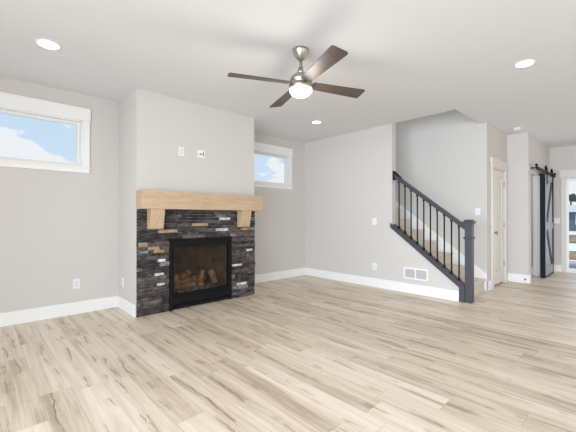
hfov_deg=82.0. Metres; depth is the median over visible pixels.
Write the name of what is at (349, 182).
wall
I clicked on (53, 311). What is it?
baseboard
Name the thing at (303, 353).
floor
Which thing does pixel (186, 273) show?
log
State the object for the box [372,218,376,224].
light switch
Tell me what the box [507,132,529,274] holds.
wall
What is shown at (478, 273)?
trim
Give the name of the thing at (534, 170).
trim
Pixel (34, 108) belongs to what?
window
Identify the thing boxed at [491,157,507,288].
door
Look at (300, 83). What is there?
ceiling fan
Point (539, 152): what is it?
wall
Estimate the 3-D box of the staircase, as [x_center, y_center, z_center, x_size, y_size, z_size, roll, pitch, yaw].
[1.933,0.146,6.090,0.905,2.145,2.788,0,0,-43]
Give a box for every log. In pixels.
[174,273,178,290]
[179,269,190,279]
[179,274,206,284]
[179,282,197,289]
[198,269,204,287]
[208,269,217,283]
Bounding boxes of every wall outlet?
[73,278,79,288]
[179,147,183,155]
[372,263,376,269]
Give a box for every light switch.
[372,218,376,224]
[475,208,479,214]
[554,218,559,222]
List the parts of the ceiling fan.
fan blade, fan blade, glass globe, fan blade, fan blade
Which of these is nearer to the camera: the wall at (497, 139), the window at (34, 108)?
the window at (34, 108)
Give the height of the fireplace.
1.292 m
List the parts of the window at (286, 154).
frame, sill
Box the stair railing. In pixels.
[390,171,475,302]
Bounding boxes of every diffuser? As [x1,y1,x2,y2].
[38,40,58,49]
[516,61,532,66]
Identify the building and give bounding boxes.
[569,205,575,230]
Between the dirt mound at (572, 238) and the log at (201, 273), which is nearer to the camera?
the log at (201, 273)
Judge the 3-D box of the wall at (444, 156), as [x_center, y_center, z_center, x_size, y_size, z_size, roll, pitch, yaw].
[1.752,-1.481,6.204,1.299,5.400,3.247,0,0,-43]
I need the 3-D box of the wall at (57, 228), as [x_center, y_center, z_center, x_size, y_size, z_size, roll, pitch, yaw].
[-2.688,-0.159,4.143,8.460,2.740,0.140,0,0,-43]
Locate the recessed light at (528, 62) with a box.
[514,59,535,67]
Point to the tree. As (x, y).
(572, 198)
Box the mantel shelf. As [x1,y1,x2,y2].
[136,190,262,228]
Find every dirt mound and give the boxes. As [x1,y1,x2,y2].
[569,235,575,242]
[569,251,575,259]
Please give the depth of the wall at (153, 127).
4.34 m
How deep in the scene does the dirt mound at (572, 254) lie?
10.90 m
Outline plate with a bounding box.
[197,150,204,157]
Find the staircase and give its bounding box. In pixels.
[396,209,485,294]
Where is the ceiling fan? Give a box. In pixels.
[227,45,364,107]
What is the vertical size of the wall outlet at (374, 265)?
0.122 m
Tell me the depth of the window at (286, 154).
6.41 m
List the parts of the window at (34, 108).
frame, sill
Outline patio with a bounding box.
[569,261,575,268]
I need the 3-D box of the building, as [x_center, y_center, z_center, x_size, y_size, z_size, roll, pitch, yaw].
[30.699,0.154,34.489,9.000,2.650,20.800,0,0,-43]
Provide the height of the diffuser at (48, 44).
0.008 m
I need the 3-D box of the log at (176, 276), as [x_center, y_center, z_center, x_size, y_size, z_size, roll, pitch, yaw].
[-1.520,0.894,4.459,0.112,0.230,0.210,0,0,-20]
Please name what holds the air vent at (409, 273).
in the wall at (349, 182)
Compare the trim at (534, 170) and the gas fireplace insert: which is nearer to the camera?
the gas fireplace insert
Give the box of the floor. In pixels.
[0,271,575,431]
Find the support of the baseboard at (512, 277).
attached to the wall at (518, 145)
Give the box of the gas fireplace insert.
[167,236,231,310]
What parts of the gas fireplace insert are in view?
panel, glass frame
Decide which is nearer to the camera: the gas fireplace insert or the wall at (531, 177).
the gas fireplace insert
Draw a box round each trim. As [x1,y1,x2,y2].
[396,201,486,290]
[529,165,548,175]
[530,171,539,275]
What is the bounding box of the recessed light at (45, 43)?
[35,38,61,49]
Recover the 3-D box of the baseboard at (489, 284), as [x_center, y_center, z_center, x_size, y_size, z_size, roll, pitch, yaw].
[3.682,1.143,5.799,1.237,0.150,0.016,0,0,-43]
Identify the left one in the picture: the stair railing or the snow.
the stair railing
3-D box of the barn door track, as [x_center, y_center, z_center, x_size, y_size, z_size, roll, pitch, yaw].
[5.115,-0.887,6.632,1.906,0.105,0.128,0,0,-43]
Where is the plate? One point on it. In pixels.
(200, 153)
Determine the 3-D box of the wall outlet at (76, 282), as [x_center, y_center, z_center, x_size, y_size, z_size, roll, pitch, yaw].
[-2.618,0.837,4.102,0.075,0.122,0.010,0,0,-43]
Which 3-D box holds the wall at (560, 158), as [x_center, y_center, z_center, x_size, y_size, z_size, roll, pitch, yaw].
[7.123,-0.151,6.149,0.140,2.740,7.440,0,0,-43]
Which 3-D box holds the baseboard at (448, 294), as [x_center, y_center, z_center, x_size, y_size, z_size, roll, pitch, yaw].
[1.389,1.143,5.795,0.016,0.150,3.016,0,0,-43]
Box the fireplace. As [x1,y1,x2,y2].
[136,209,254,317]
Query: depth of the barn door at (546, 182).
6.54 m
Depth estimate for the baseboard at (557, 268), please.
7.29 m
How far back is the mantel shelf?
4.25 m
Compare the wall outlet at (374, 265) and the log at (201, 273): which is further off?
the wall outlet at (374, 265)
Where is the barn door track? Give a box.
[530,163,555,177]
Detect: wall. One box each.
[0,76,304,312]
[119,88,253,313]
[305,123,458,290]
[396,109,488,280]
[489,124,506,280]
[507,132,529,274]
[530,134,548,173]
[530,175,532,267]
[549,145,575,270]
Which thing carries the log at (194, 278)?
on the gas fireplace insert
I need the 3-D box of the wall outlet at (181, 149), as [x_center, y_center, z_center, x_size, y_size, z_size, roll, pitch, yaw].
[-1.399,-0.848,4.352,0.074,0.115,0.010,0,0,-43]
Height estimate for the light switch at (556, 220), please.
0.122 m
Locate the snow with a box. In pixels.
[569,231,575,260]
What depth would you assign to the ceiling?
3.19 m
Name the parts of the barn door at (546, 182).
door panel, cross rail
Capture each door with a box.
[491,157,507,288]
[540,165,553,277]
[559,169,575,272]
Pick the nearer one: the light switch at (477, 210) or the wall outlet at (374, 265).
the light switch at (477, 210)
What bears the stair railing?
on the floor
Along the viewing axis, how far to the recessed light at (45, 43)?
2.95 m
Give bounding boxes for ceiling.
[0,0,575,147]
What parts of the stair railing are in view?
rail, handrail, newel post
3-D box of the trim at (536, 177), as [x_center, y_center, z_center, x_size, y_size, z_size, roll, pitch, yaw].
[4.746,0.195,6.450,0.920,2.050,0.120,0,0,-43]
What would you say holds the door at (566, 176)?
in the wall at (560, 158)
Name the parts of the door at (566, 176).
frame, sash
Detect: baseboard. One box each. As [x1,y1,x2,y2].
[0,267,304,326]
[305,268,458,301]
[487,280,491,290]
[508,273,530,283]
[554,265,560,271]
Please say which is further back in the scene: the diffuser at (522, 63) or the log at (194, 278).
the log at (194, 278)
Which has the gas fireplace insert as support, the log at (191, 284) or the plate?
the log at (191, 284)
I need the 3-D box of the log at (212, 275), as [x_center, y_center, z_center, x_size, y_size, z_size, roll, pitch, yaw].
[-1.101,0.888,4.870,0.169,0.212,0.101,0,0,35]
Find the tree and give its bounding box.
[569,194,575,204]
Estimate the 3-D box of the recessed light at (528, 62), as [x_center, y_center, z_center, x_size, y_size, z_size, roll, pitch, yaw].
[2.377,-1.528,3.330,0.182,0.008,0.182,0,0,-43]
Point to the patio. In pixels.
(572, 264)
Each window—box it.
[0,92,90,172]
[254,142,292,189]
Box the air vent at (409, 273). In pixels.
[404,267,427,280]

